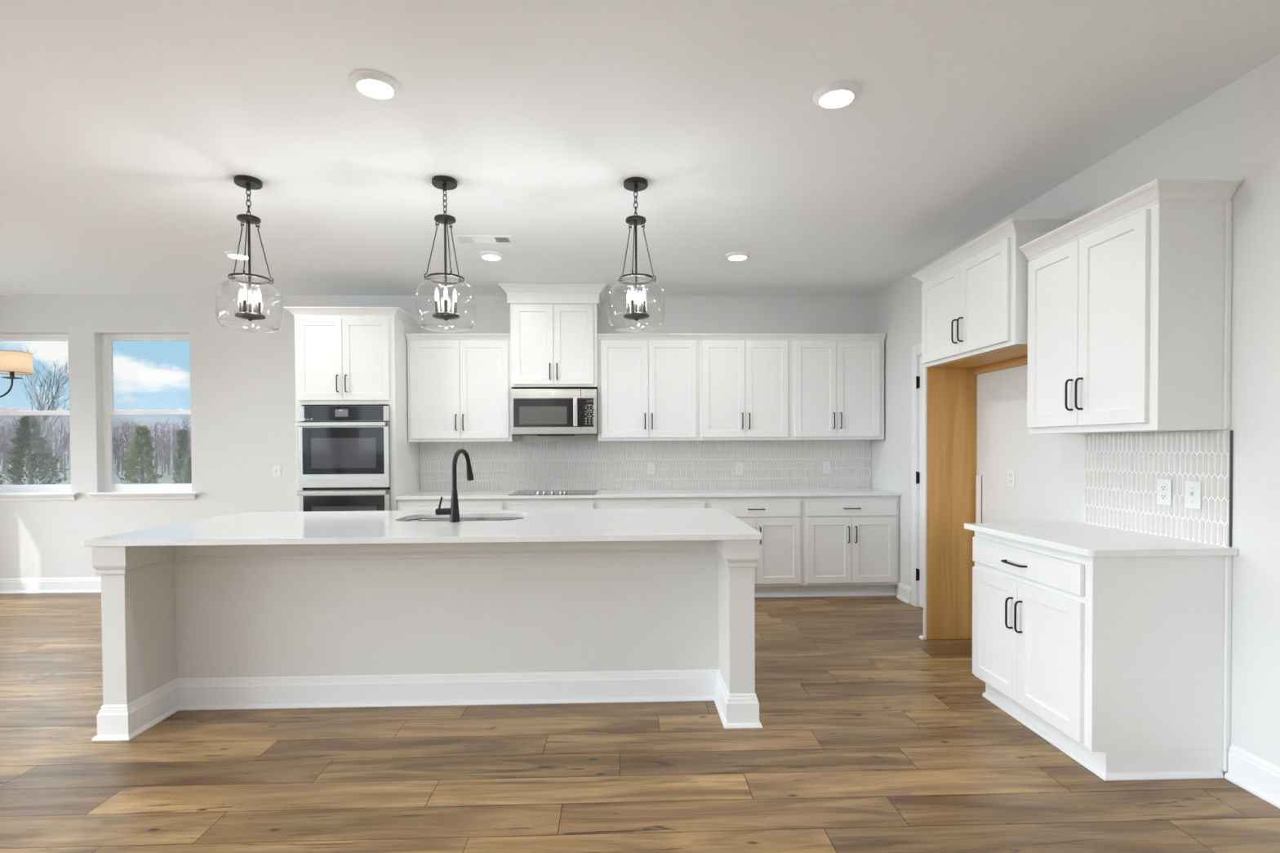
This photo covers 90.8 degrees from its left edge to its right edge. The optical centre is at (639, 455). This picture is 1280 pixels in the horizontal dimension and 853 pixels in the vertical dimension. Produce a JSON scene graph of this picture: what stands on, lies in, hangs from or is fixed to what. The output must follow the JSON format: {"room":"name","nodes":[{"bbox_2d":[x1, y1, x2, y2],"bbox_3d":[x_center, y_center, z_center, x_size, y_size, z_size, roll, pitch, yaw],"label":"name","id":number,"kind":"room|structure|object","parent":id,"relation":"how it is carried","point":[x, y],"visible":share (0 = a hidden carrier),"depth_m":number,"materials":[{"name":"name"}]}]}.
{"room":"kitchen","nodes":[
{"label":"kitchen","id":0,"kind":"room"},
{"bbox_2d":[0,294,871,578],"bbox_3d":[-2.132,-0.125,5.996,8.710,2.743,0.140,0,1,-2],"label":"wall","id":1,"kind":"structure","parent":0,"point":[242,384],"depth_m":5.87,"materials":[{"name":"grey paint"}]},
{"bbox_2d":[0,334,79,501],"bbox_3d":[-5.683,-0.357,5.857,0.986,1.547,0.189,0,1,-2],"label":"window","id":2,"kind":"structure","parent":1,"relation":"in","point":[7,492],"depth_m":5.90,"materials":[{"name":"white plastic"}]},
{"bbox_2d":[0,577,101,593],"bbox_3d":[-4.683,1.195,5.852,3.585,0.136,0.030,0,1,-2],"label":"baseboard","id":3,"kind":"structure","parent":1,"relation":"attached to","point":[73,584],"depth_m":5.83,"materials":[{"name":"white paint"}]},
{"bbox_2d":[87,334,199,500],"bbox_3d":[-4.589,-0.363,5.891,0.986,1.547,0.189,0,1,-2],"label":"window","id":4,"kind":"structure","parent":1,"relation":"in","point":[113,491],"depth_m":5.93,"materials":[{"name":"white plastic"}]},
{"bbox_2d":[272,465,280,478],"bbox_3d":[-3.388,0.152,5.884,0.072,0.115,0.014,0,1,-2],"label":"switch plate","id":5,"kind":"object","parent":1,"relation":"attached to","point":[276,468],"visible":1,"depth_m":5.88,"materials":[{"name":"white plastic"}]},
{"bbox_2d":[404,333,518,442],"bbox_3d":[-1.604,-0.600,5.741,0.916,0.950,0.382,0,1,-2],"label":"upper cabinet","id":6,"kind":"object","parent":1,"relation":"attached to","point":[460,388],"visible":0.98,"depth_m":5.59,"materials":[{"name":"white paint"}]},
{"bbox_2d":[497,283,607,389],"bbox_3d":[-0.766,-1.053,5.719,0.939,0.888,0.466,0,1,-2],"label":"upper cabinet","id":7,"kind":"object","parent":1,"relation":"attached to","point":[554,326],"visible":0.95,"depth_m":5.56,"materials":[{"name":"white paint"}]},
{"bbox_2d":[511,388,597,435],"bbox_3d":[-0.759,-0.384,5.740,0.749,0.411,0.441,0,1,-2],"label":"microwave","id":8,"kind":"object","parent":7,"relation":"attached to","point":[562,411],"visible":0.99,"depth_m":5.56,"materials":[{"name":"metal"}]},
{"bbox_2d":[518,435,599,441],"bbox_3d":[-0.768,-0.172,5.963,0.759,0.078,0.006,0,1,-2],"label":"range hood","id":9,"kind":"object","parent":1,"relation":"attached to","point":[521,437],"depth_m":5.96,"materials":[{"name":"silver metal"}]},
{"bbox_2d":[419,440,870,490],"bbox_3d":[0.070,0.091,5.992,4.281,0.457,0.009,0,1,-2],"label":"tile backsplash","id":10,"kind":"structure","parent":1,"relation":"attached to","point":[780,464],"depth_m":5.99,"materials":[{"name":"white tile"}]},
{"bbox_2d":[647,462,654,474],"bbox_3d":[0.105,0.122,5.985,0.072,0.115,0.008,0,1,-2],"label":"outlet","id":11,"kind":"object","parent":10,"relation":"attached to","point":[651,465],"visible":1,"depth_m":5.98,"materials":[{"name":"white plastic"}]},
{"bbox_2d":[735,462,742,474],"bbox_3d":[0.946,0.123,6.011,0.072,0.115,0.008,0,1,-2],"label":"outlet","id":12,"kind":"object","parent":10,"relation":"attached to","point":[739,466],"visible":1,"depth_m":6.01,"materials":[{"name":"white plastic"}]},
{"bbox_2d":[822,461,830,473],"bbox_3d":[1.786,0.114,6.037,0.072,0.115,0.008,0,1,-2],"label":"outlet","id":13,"kind":"object","parent":10,"relation":"attached to","point":[826,464],"visible":1,"depth_m":6.04,"materials":[{"name":"white plastic"}]},
{"bbox_2d":[596,333,699,441],"bbox_3d":[0.071,-0.610,5.793,0.908,0.950,0.382,0,1,-2],"label":"upper cabinet","id":14,"kind":"object","parent":1,"relation":"attached to","point":[648,384],"visible":1,"depth_m":5.64,"materials":[{"name":"white paint"}]},
{"bbox_2d":[698,333,792,440],"bbox_3d":[0.943,-0.615,5.820,0.834,0.950,0.382,0,1,-2],"label":"upper cabinet","id":15,"kind":"object","parent":1,"relation":"attached to","point":[744,380],"visible":0.94,"depth_m":5.67,"materials":[{"name":"white paint"}]},
{"bbox_2d":[791,333,886,439],"bbox_3d":[1.785,-0.620,5.846,0.848,0.950,0.382,0,1,-2],"label":"upper cabinet","id":16,"kind":"object","parent":1,"relation":"attached to","point":[837,380],"visible":0.97,"depth_m":5.69,"materials":[{"name":"white paint"}]},
{"bbox_2d":[0,0,1279,296],"bbox_3d":[-1.989,-1.482,1.111,8.990,0.120,9.870,0,1,-2],"label":"ceiling","id":17,"kind":"structure","parent":0,"point":[127,127],"depth_m":2.81,"materials":[{"name":"paint"}]},
{"bbox_2d":[0,350,33,397],"bbox_3d":[-4.453,-0.884,4.151,0.822,1.142,0.917,0,1,-2],"label":"chandelier","id":18,"kind":"object","parent":17,"relation":"hanging from","point":[12,363],"visible":1,"depth_m":4.13,"materials":[{"name":"beige fabric"}]},
{"bbox_2d":[223,250,253,259],"bbox_3d":[-2.929,-1.458,4.610,0.184,0.026,0.184,0,1,-2],"label":"recessed light","id":19,"kind":"object","parent":17,"relation":"in","point":[233,254],"visible":0.8,"depth_m":4.56,"materials":[{"name":"white paint"}]},
{"bbox_2d":[215,174,283,333],"bbox_3d":[-2.068,-1.061,3.342,0.305,0.790,0.305,-1,1,-30],"label":"pendant lamp","id":20,"kind":"object","parent":17,"relation":"hanging from","point":[247,182],"visible":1,"depth_m":3.34,"materials":[{"name":"clear glass"}]},
{"bbox_2d":[234,299,265,319],"bbox_3d":[-2.066,-0.768,3.346,0.140,0.094,0.140,0,1,-2],"label":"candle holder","id":21,"kind":"object","parent":20,"relation":"on","point":[243,313],"depth_m":3.34,"materials":[{"name":"silver metal"}]},
{"bbox_2d":[349,70,400,98],"bbox_3d":[-1.030,-1.435,2.460,0.184,0.026,0.184,0,1,-2],"label":"recessed light","id":22,"kind":"object","parent":17,"relation":"in","point":[374,84],"visible":1,"depth_m":2.43,"materials":[{"name":"white paint"}]},
{"bbox_2d":[415,175,475,332],"bbox_3d":[-1.036,-1.067,3.361,0.305,0.790,0.305,-1,1,-44],"label":"pendant lamp","id":23,"kind":"object","parent":17,"relation":"hanging from","point":[445,183],"visible":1,"depth_m":3.35,"materials":[{"name":"clear glass"}]},
{"bbox_2d":[432,299,459,319],"bbox_3d":[-1.034,-0.774,3.365,0.140,0.094,0.140,0,1,-2],"label":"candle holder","id":24,"kind":"object","parent":23,"relation":"on","point":[446,315],"depth_m":3.34,"materials":[{"name":"silver metal"}]},
{"bbox_2d":[452,235,515,244],"bbox_3d":[-1.061,-1.472,4.307,0.393,0.009,0.170,0,1,-2],"label":"ceiling vent","id":25,"kind":"object","parent":17,"relation":"in","point":[460,239],"visible":0.99,"depth_m":4.29,"materials":[{"name":"white metal"}]},
{"bbox_2d":[478,251,503,260],"bbox_3d":[-1.098,-1.469,4.661,0.184,0.026,0.184,0,1,-2],"label":"recessed light","id":26,"kind":"object","parent":17,"relation":"in","point":[489,255],"visible":1,"depth_m":4.62,"materials":[{"name":"white paint"}]},
{"bbox_2d":[608,177,664,332],"bbox_3d":[-0.021,-1.073,3.392,0.305,0.790,0.305,0,1,-2],"label":"pendant lamp","id":27,"kind":"object","parent":17,"relation":"hanging from","point":[632,184],"visible":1,"depth_m":3.38,"materials":[{"name":"clear glass"}]},
{"bbox_2d":[623,299,648,319],"bbox_3d":[-0.020,-0.780,3.397,0.140,0.094,0.140,0,1,-2],"label":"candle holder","id":28,"kind":"object","parent":27,"relation":"on","point":[632,315],"depth_m":3.37,"materials":[{"name":"silver metal"}]},
{"bbox_2d":[724,251,750,260],"bbox_3d":[0.726,-1.480,4.703,0.184,0.026,0.184,0,1,-2],"label":"recessed light","id":29,"kind":"object","parent":17,"relation":"in","point":[735,255],"visible":1,"depth_m":4.66,"materials":[{"name":"white paint"}]},
{"bbox_2d":[813,80,860,108],"bbox_3d":[0.793,-1.447,2.549,0.184,0.026,0.184,0,1,-2],"label":"recessed light","id":30,"kind":"object","parent":17,"relation":"in","point":[835,95],"visible":1,"depth_m":2.52,"materials":[{"name":"white paint"}]},
{"bbox_2d":[0,592,1279,852],"bbox_3d":[-1.374,1.392,1.175,10.190,0.150,9.870,0,1,-2],"label":"floor","id":31,"kind":"structure","parent":0,"point":[875,736],"depth_m":2.56,"materials":[{"name":"brown wood"}]},
{"bbox_2d":[283,306,424,511],"bbox_3d":[-2.473,0.009,5.576,0.939,2.489,0.678,0,1,-2],"label":"oven tower","id":32,"kind":"object","parent":31,"relation":"on","point":[344,356],"visible":0.52,"depth_m":5.27,"materials":[{"name":"white paint"}]},
{"bbox_2d":[295,405,391,511],"bbox_3d":[-2.473,0.218,5.541,0.739,1.275,0.658,0,1,-2],"label":"double oven","id":33,"kind":"object","parent":32,"relation":"in","point":[344,451],"visible":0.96,"depth_m":5.25,"materials":[{"name":"silver metal"}]},
{"bbox_2d":[91,539,762,741],"bbox_3d":[-0.978,0.835,3.522,3.066,0.886,1.234,0,1,-2],"label":"kitchen island","id":34,"kind":"object","parent":31,"relation":"on","point":[333,625],"visible":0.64,"depth_m":3.25,"materials":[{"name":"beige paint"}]},
{"bbox_2d":[81,507,762,546],"bbox_3d":[-0.994,0.378,3.509,3.098,0.028,1.229,0,1,-2],"label":"island countertop","id":35,"kind":"structure","parent":34,"relation":"on","point":[317,527],"depth_m":3.19,"materials":[{"name":"white stone"}]},
{"bbox_2d":[435,448,473,522],"bbox_3d":[-1.045,0.162,3.567,0.129,0.402,0.249,0,1,8],"label":"kitchen faucet","id":36,"kind":"object","parent":35,"relation":"on","point":[454,513],"visible":1,"depth_m":3.46,"materials":[{"name":"black metal"}]},
{"bbox_2d":[404,517,523,521],"bbox_3d":[-1.035,0.488,3.713,0.769,0.197,0.424,0,1,-2],"label":"sink","id":37,"kind":"object","parent":35,"relation":"in","point":[484,518],"visible":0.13,"depth_m":3.90,"materials":[{"name":"grey metal"}]},
{"bbox_2d":[396,498,506,511],"bbox_3d":[-1.598,0.806,5.622,0.914,0.886,0.664,0,1,-2],"label":"base cabinet","id":38,"kind":"object","parent":31,"relation":"on","point":[477,504],"visible":0.07,"depth_m":5.33,"materials":[{"name":"white paint"}]},
{"bbox_2d":[395,487,901,499],"bbox_3d":[0.088,0.339,5.668,4.294,0.028,0.643,0,1,-2],"label":"countertop","id":39,"kind":"structure","parent":38,"relation":"on","point":[858,491],"depth_m":5.41,"materials":[{"name":"white stone"}]},
{"bbox_2d":[507,489,597,495],"bbox_3d":[-0.754,0.313,5.610,0.735,0.036,0.550,0,1,-2],"label":"cooktop","id":40,"kind":"object","parent":39,"relation":"in","point":[534,492],"visible":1,"depth_m":5.48,"materials":[{"name":"black glass"}]},
{"bbox_2d":[506,497,596,509],"bbox_3d":[-0.758,0.801,5.648,0.765,0.886,0.664,0,1,-2],"label":"base cabinet","id":41,"kind":"object","parent":31,"relation":"on","point":[578,503],"visible":0.08,"depth_m":5.35,"materials":[{"name":"white paint"}]},
{"bbox_2d":[596,497,707,509],"bbox_3d":[0.101,0.796,5.675,0.951,0.886,0.664,0,1,-2],"label":"base cabinet","id":42,"kind":"object","parent":31,"relation":"on","point":[679,502],"visible":0.09,"depth_m":5.38,"materials":[{"name":"white paint"}]},
{"bbox_2d":[707,496,803,597],"bbox_3d":[0.987,0.791,5.702,0.821,0.886,0.664,0,1,-2],"label":"base cabinet","id":43,"kind":"object","parent":31,"relation":"on","point":[779,572],"visible":0.56,"depth_m":5.42,"materials":[{"name":"white paint"}]},
{"bbox_2d":[800,495,898,596],"bbox_3d":[1.816,0.786,5.728,0.836,0.886,0.664,0,1,-2],"label":"base cabinet","id":44,"kind":"object","parent":31,"relation":"on","point":[851,544],"visible":0.91,"depth_m":5.44,"materials":[{"name":"white paint"}]},
{"bbox_2d":[918,367,977,639],"bbox_3d":[2.094,0.327,4.298,0.371,1.844,0.053,0,1,-2],"label":"board","id":45,"kind":"object","parent":31,"relation":"on","point":[949,394],"visible":0.9,"depth_m":4.27,"materials":[{"name":"brown wood"}]},
{"bbox_2d":[976,475,981,523],"bbox_3d":[2.269,0.691,4.233,0.013,1.113,0.040,0,1,-2],"label":"trim board","id":46,"kind":"object","parent":31,"relation":"on","point":[978,477],"visible":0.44,"depth_m":4.21,"materials":[{"name":"white paint"}]},
{"bbox_2d":[972,531,1231,781],"bbox_3d":[2.021,0.828,2.904,0.609,0.886,0.847,0,1,-2],"label":"base cabinet","id":47,"kind":"object","parent":31,"relation":"on","point":[1122,664],"visible":0.94,"depth_m":2.50,"materials":[{"name":"white paint"}]},
{"bbox_2d":[964,522,1237,556],"bbox_3d":[2.012,0.372,2.879,0.622,0.028,0.846,0,1,-2],"label":"countertop","id":48,"kind":"structure","parent":47,"relation":"on","point":[1082,539],"depth_m":2.71,"materials":[{"name":"white stone"}]},
{"bbox_2d":[871,53,1279,772],"bbox_3d":[2.439,-0.078,1.340,0.140,2.743,9.730,0,1,-2],"label":"wall","id":49,"kind":"structure","parent":0,"point":[1233,132],"depth_m":2.52,"materials":[{"name":"grey paint"}]},
{"bbox_2d":[911,343,921,607],"bbox_3d":[2.257,0.176,4.761,0.016,2.129,0.890,0,1,-2],"label":"trim","id":50,"kind":"structure","parent":49,"relation":"attached to","point":[916,349],"depth_m":5.15,"materials":[{"name":"white paint"}]},
{"bbox_2d":[915,354,923,608],"bbox_3d":[2.323,0.214,4.752,0.145,2.053,0.776,0,1,-2],"label":"door","id":51,"kind":"structure","parent":49,"relation":"in","point":[919,379],"depth_m":5.10,"materials":[{"name":"white paint"}]},
{"bbox_2d":[911,217,1077,374],"bbox_3d":[2.087,-0.883,3.792,0.400,0.688,1.106,0,1,-2],"label":"upper cabinet","id":52,"kind":"object","parent":49,"relation":"attached to","point":[975,297],"visible":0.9,"depth_m":3.62,"materials":[{"name":"white paint"}]},
{"bbox_2d":[1007,468,1014,488],"bbox_3d":[2.288,0.141,3.893,0.008,0.115,0.072,0,1,-2],"label":"outlet","id":53,"kind":"object","parent":49,"relation":"attached to","point":[1011,473],"visible":1,"depth_m":3.89,"materials":[{"name":"white plastic"}]},
{"bbox_2d":[896,582,1279,808],"bbox_3d":[2.373,1.231,0.981,0.030,0.136,8.975,0,1,-2],"label":"baseboard","id":54,"kind":"structure","parent":49,"relation":"attached to","point":[1252,773],"depth_m":2.40,"materials":[{"name":"white paint"}]},
{"bbox_2d":[1018,178,1243,434],"bbox_3d":[2.148,-0.589,2.859,0.341,0.965,0.844,0,1,-2],"label":"upper cabinet","id":55,"kind":"object","parent":49,"relation":"attached to","point":[1130,299],"visible":1,"depth_m":2.56,"materials":[{"name":"white paint"}]},
{"bbox_2d":[1084,430,1230,546],"bbox_3d":[2.318,0.125,2.878,0.009,0.462,0.774,0,1,-2],"label":"tile backsplash","id":56,"kind":"structure","parent":49,"relation":"attached to","point":[1123,469],"depth_m":2.82,"materials":[{"name":"white tile"}]},
{"bbox_2d":[1156,478,1171,506],"bbox_3d":[2.312,0.162,2.786,0.008,0.115,0.072,0,1,-2],"label":"outlet","id":57,"kind":"object","parent":56,"relation":"attached to","point":[1163,486],"visible":1,"depth_m":2.78,"materials":[{"name":"white plastic"}]},
{"bbox_2d":[1160,484,1166,491],"bbox_3d":[2.310,0.142,2.785,0.001,0.029,0.033,0,1,-2],"label":"socket","id":58,"kind":"object","parent":57,"relation":"attached to","point":[1162,486],"depth_m":2.79,"materials":[{"name":"white plastic"}]},
{"bbox_2d":[1160,493,1166,500],"bbox_3d":[2.310,0.181,2.786,0.001,0.029,0.033,0,1,-2],"label":"socket","id":59,"kind":"object","parent":57,"relation":"attached to","point":[1162,495],"depth_m":2.79,"materials":[{"name":"white plastic"}]},
{"bbox_2d":[1185,480,1201,509],"bbox_3d":[2.314,0.166,2.646,0.014,0.115,0.072,0,1,-2],"label":"switch plate","id":60,"kind":"object","parent":56,"relation":"attached to","point":[1193,489],"visible":1,"depth_m":2.64,"materials":[{"name":"white plastic"}]},
{"bbox_2d":[1228,430,1232,546],"bbox_3d":[2.330,0.130,2.489,0.009,0.460,0.004,0,1,-2],"label":"strip","id":61,"kind":"object","parent":49,"relation":"attached to","point":[1231,431],"visible":1,"depth_m":2.49,"materials":[{"name":"metal"}]},
{"label":"outside","id":62,"kind":"structure","parent":0,"visible":0},
{"bbox_2d":[0,457,179,484],"bbox_3d":[-50.273,2.373,8.484,700.000,0.001,620.000,0,1,-2],"label":"ground","id":63,"kind":"structure","parent":62,"point":[166,478],"depth_m":51.39,"materials":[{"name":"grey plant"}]},
{"bbox_2d":[0,415,68,484],"bbox_3d":[-23.331,0.193,24.099,2.221,3.578,2.448,0,1,43],"label":"cedar tree","id":64,"kind":"object","parent":63,"relation":"on","point":[25,435],"visible":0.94,"depth_m":24.17,"materials":[{"name":"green plant"}]},
{"bbox_2d":[16,367,69,483],"bbox_3d":[-27.777,-1.285,29.720,1.928,6.420,2.299,0,1,-2],"label":"bare tree","id":65,"kind":"object","parent":63,"relation":"on","point":[33,403],"visible":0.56,"depth_m":29.55,"materials":[{"name":"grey plant"}]},
{"bbox_2d":[19,341,69,484],"bbox_3d":[-25.542,-1.448,27.434,3.716,6.788,2.483,0,1,42],"label":"bare tree","id":66,"kind":"object","parent":63,"relation":"on","point":[53,397],"visible":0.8,"depth_m":26.92,"materials":[{"name":"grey plant"}]},
{"bbox_2d":[48,408,70,484],"bbox_3d":[-26.058,-0.151,28.497,2.181,4.167,1.286,0,1,-2],"label":"bare tree","id":67,"kind":"object","parent":63,"relation":"on","point":[63,448],"visible":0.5,"depth_m":28.46,"materials":[{"name":"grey plant"}]},
{"bbox_2d":[0,414,191,479],"bbox_3d":[-95.111,-3.090,94.594,126.532,8.758,106.614,0,1,-2],"label":"woods","id":68,"kind":"object","parent":63,"relation":"on","point":[5,445],"visible":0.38,"depth_m":64.36,"materials":[{"name":"grey plant"}]},
{"bbox_2d":[112,451,128,484],"bbox_3d":[-20.741,0.725,24.953,1.830,2.467,0.914,0,1,-2],"label":"bare tree","id":69,"kind":"object","parent":63,"relation":"on","point":[118,451],"visible":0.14,"depth_m":25.17,"materials":[{"name":"grey plant"}]},
{"bbox_2d":[119,424,166,484],"bbox_3d":[-19.251,0.375,24.343,1.704,3.162,1.677,0,1,-2],"label":"cedar tree","id":70,"kind":"object","parent":63,"relation":"on","point":[140,433],"visible":0.81,"depth_m":24.27,"materials":[{"name":"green plant"}]},
{"bbox_2d":[147,437,191,484],"bbox_3d":[-17.161,0.609,23.185,1.059,2.710,1.886,0,1,-2],"label":"bare tree","id":71,"kind":"object","parent":63,"relation":"on","point":[175,437],"visible":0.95,"depth_m":23.48,"materials":[{"name":"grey plant"}]},
{"bbox_2d":[171,428,191,484],"bbox_3d":[-18.070,0.415,24.970,0.846,3.049,0.853,0,1,-2],"label":"cedar tree","id":72,"kind":"object","parent":63,"relation":"on","point":[182,451],"visible":0.57,"depth_m":24.85,"materials":[{"name":"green plant"}]},
{"bbox_2d":[174,455,191,484],"bbox_3d":[-17.426,0.955,24.566,1.272,1.976,1.248,-1,1,-23],"label":"cedar tree","id":73,"kind":"object","parent":63,"relation":"on","point":[188,479],"visible":0.28,"depth_m":24.30,"materials":[{"name":"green plant"}]},
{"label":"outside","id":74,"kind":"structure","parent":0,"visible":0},
{"bbox_2d":[0,405,191,458],"bbox_3d":[-163.421,-14.213,234.860,528.000,27.794,180.000,0,1,-2],"label":"hill","id":75,"kind":"structure","parent":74,"point":[117,421],"depth_m":191.02,"materials":[{"name":"grey plant"}]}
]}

